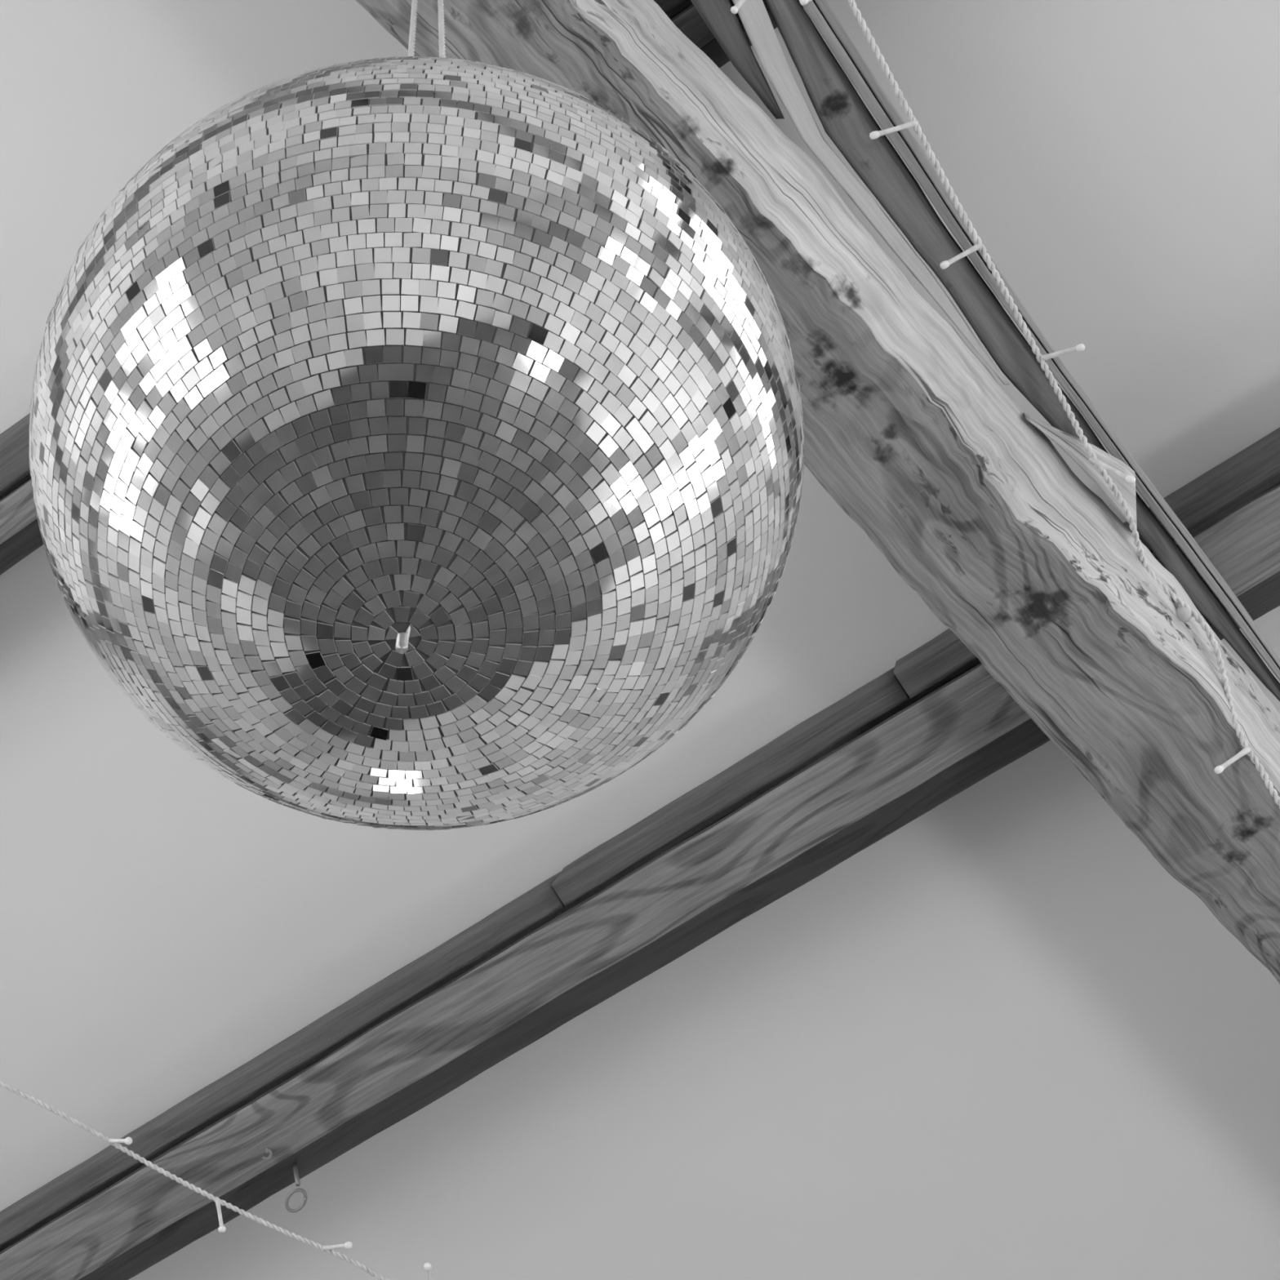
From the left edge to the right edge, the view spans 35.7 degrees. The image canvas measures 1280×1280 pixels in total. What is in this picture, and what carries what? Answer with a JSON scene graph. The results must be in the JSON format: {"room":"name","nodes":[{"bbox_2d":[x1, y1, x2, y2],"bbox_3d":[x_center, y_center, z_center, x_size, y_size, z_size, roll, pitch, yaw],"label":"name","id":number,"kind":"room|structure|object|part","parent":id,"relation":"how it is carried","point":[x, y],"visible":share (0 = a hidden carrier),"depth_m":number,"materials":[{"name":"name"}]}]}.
{"room":"entertainment venue","nodes":[
{"label":"entertainment venue","id":0,"kind":"room"},
{"bbox_2d":[0,0,1279,1279],"bbox_3d":[-0.208,-1.192,3.069,11.500,1.807,7.200,-32,-61,13],"label":"ceiling","id":1,"kind":"structure","parent":0,"point":[997,1037],"depth_m":3.81,"materials":[{"name":"paint"}]},
{"bbox_2d":[360,0,1279,986],"bbox_3d":[0.511,-0.244,3.245,0.370,1.609,4.590,-41,-64,17],"label":"beam","id":2,"kind":"structure","parent":1,"relation":"attached to","point":[913,435],"depth_m":3.12,"materials":[{"name":"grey wood"}]},
{"bbox_2d":[0,0,804,575],"bbox_3d":[0.016,-0.932,3.282,11.483,0.197,0.149,-32,-61,13],"label":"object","id":3,"kind":"structure","parent":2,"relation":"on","point":[20,535],"depth_m":3.48,"materials":[{"name":"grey wood"}]},
{"bbox_2d":[0,0,688,493],"bbox_3d":[-0.039,-1.022,3.289,11.481,0.151,0.088,-32,-61,13],"label":"board","id":4,"kind":"object","parent":3,"relation":"attached to","point":[14,442],"visible":0.05,"depth_m":3.53,"materials":[{"name":"grey wood"}]},
{"bbox_2d":[28,0,804,831],"bbox_3d":[-0.227,-0.478,2.125,0.600,1.910,0.600,-37,-63,16],"label":"ball","id":5,"kind":"object","parent":2,"relation":"hanging from","point":[415,442],"visible":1,"depth_m":1.34,"materials":[{"name":"silver glass"}]},
{"bbox_3d":[-0.280,-0.639,2.393,0.017,1.278,0.009,-3,-59,-4],"label":"hanging cord","id":6,"kind":"part","parent":5,"relation":"part of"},
{"bbox_3d":[-0.236,-0.641,2.397,0.017,1.278,0.009,-3,-59,-4],"label":"hanging cord","id":7,"kind":"part","parent":5,"relation":"part of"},
{"bbox_2d":[0,482,1279,1279],"bbox_3d":[0.715,0.074,3.506,11.482,0.197,0.283,-32,-61,13],"label":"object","id":8,"kind":"structure","parent":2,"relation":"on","point":[940,745],"depth_m":3.64,"materials":[{"name":"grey wood"}]},
{"bbox_2d":[261,1147,272,1160],"bbox_3d":[-0.710,0.973,3.785,0.017,0.042,0.031,24,-64,-18],"label":"hook","id":9,"kind":"object","parent":8,"relation":"attached to","point":[268,1150],"visible":1,"depth_m":3.77,"materials":[{"name":"metal"}]},
{"bbox_2d":[0,871,564,1246],"bbox_3d":[-2.106,1.714,4.274,4.782,0.130,0.101,-32,-61,13],"label":"board","id":10,"kind":"object","parent":8,"relation":"attached to","point":[542,901],"visible":0.96,"depth_m":3.83,"materials":[{"name":"grey wood"}]},
{"bbox_2d":[284,1163,306,1213],"bbox_3d":[-0.656,1.040,3.795,0.047,0.102,0.039,-32,-61,13],"label":"ring hook","id":11,"kind":"object","parent":8,"relation":"attached to","point":[295,1166],"visible":1,"depth_m":3.76,"materials":[{"name":"metal"}]},
{"bbox_2d":[552,667,908,906],"bbox_3d":[0.167,0.273,3.643,0.741,0.131,0.103,-32,-61,13],"label":"board","id":12,"kind":"object","parent":8,"relation":"attached to","point":[882,695],"visible":0.99,"depth_m":3.60,"materials":[{"name":"grey wood"}]},
{"bbox_2d":[893,427,1279,698],"bbox_3d":[2.921,-1.474,2.878,5.953,0.134,0.112,-32,-61,13],"label":"board","id":13,"kind":"object","parent":8,"relation":"attached to","point":[1208,494],"visible":0.47,"depth_m":3.38,"materials":[{"name":"grey wood"}]},
{"bbox_2d":[730,0,1279,808],"bbox_3d":[0.633,-0.377,3.067,0.190,0.761,1.832,-32,-61,13],"label":"string","id":14,"kind":"object","parent":2,"relation":"hanging from","point":[913,122],"visible":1,"depth_m":3.11,"materials":[{"name":"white plastic"}]},
{"bbox_3d":[0.152,-0.959,2.991,0.038,0.029,0.013,-32,-61,13],"label":"light bulb","id":15,"kind":"part","parent":14,"relation":"part of","materials":[{"name":"clear plastic"}]},
{"bbox_3d":[0.269,-0.973,2.998,0.061,0.026,0.012,-17,-59,4],"label":"light bulb","id":16,"kind":"part","parent":14,"relation":"part of","materials":[{"name":"clear plastic"}]},
{"bbox_3d":[0.389,-0.780,3.041,0.078,0.023,0.012,-12,-59,1],"label":"light bulb","id":17,"kind":"part","parent":14,"relation":"part of","materials":[{"name":"clear plastic"}]},
{"bbox_3d":[0.498,-0.595,3.084,0.072,0.027,0.012,-21,-59,7],"label":"light bulb","id":18,"kind":"part","parent":14,"relation":"part of","materials":[{"name":"clear plastic"}]},
{"bbox_3d":[0.662,-0.449,3.111,0.067,0.034,0.012,-26,-60,10],"label":"light bulb","id":19,"kind":"part","parent":14,"relation":"part of","materials":[{"name":"clear plastic"}]},
{"bbox_3d":[0.735,-0.265,3.093,0.064,0.062,0.012,12,-61,-12],"label":"light bulb","id":20,"kind":"part","parent":14,"relation":"part of","materials":[{"name":"clear plastic"}]},
{"bbox_3d":[0.931,0.189,3.122,0.068,0.042,0.012,-14,-59,3],"label":"light bulb","id":21,"kind":"part","parent":14,"relation":"part of","materials":[{"name":"clear plastic"}]},
{"bbox_2d":[764,0,1279,701],"bbox_3d":[0.611,-0.470,3.211,0.096,0.705,1.992,-35,-62,15],"label":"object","id":22,"kind":"structure","parent":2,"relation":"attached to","point":[843,117],"depth_m":3.13,"materials":[{"name":"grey wood"}]},
{"bbox_2d":[732,0,1008,383],"bbox_3d":[0.313,-0.764,3.138,0.070,0.386,0.915,-32,-61,13],"label":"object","id":23,"kind":"object","parent":22,"relation":"attached to","point":[753,15],"visible":0.99,"depth_m":3.09,"materials":[{"name":"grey wood"}]},
{"bbox_2d":[690,0,784,119],"bbox_3d":[0.119,-0.985,3.105,0.052,0.199,0.400,-32,-61,13],"label":"wooden beam","id":24,"kind":"structure","parent":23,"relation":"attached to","point":[725,25],"depth_m":3.09,"materials":[{"name":"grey wood"}]},
{"bbox_2d":[798,0,1279,679],"bbox_3d":[0.660,-0.477,3.200,0.054,0.712,1.975,-35,-62,15],"label":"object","id":25,"kind":"structure","parent":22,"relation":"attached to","point":[819,11],"depth_m":3.13,"materials":[{"name":"grey wood"}]},
{"bbox_2d":[1023,412,1137,530],"bbox_3d":[0.724,-0.285,3.161,0.265,0.112,0.066,38,-69,-24],"label":"cleat","id":26,"kind":"object","parent":2,"relation":"attached to","point":[1073,446],"visible":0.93,"depth_m":3.15,"materials":[{"name":"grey wood"}]},
{"bbox_2d":[1176,606,1191,622],"bbox_3d":[0.873,-0.039,3.202,0.033,0.062,0.054,-32,-61,13],"label":"bulb","id":27,"kind":"object","parent":2,"relation":"attached to","point":[1183,613],"visible":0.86,"depth_m":3.17,"materials":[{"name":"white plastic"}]},
{"bbox_3d":[-4.822,2.889,2.647,0.150,5.605,7.200,-32,-61,13],"label":"wall","id":28,"kind":"structure","parent":0,"visible":0},
{"bbox_2d":[0,1080,431,1279],"bbox_3d":[-0.889,1.183,3.248,7.824,0.503,1.573,-12,-59,1],"label":"string","id":29,"kind":"object","parent":28,"relation":"hanging from","point":[128,1140],"visible":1,"depth_m":3.13,"materials":[{"name":"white plastic"}]},
{"bbox_3d":[-0.814,0.786,3.115,0.046,0.030,0.012,-29,-61,11],"label":"light bulb","id":30,"kind":"part","parent":29,"relation":"part of","materials":[{"name":"clear plastic"}]},
{"bbox_3d":[-0.661,0.908,3.135,0.012,0.039,0.044,-8,-59,-1],"label":"light bulb","id":31,"kind":"part","parent":29,"relation":"part of","materials":[{"name":"clear plastic"}]},
{"bbox_3d":[-0.477,0.957,3.132,0.056,0.029,0.012,-32,-61,13],"label":"light bulb","id":32,"kind":"part","parent":29,"relation":"part of","materials":[{"name":"clear plastic"}]},
{"bbox_3d":[-0.331,1.006,3.131,0.012,0.012,0.067,-6,-59,-2],"label":"light bulb","id":33,"kind":"part","parent":29,"relation":"part of","materials":[{"name":"clear plastic"}]}
]}

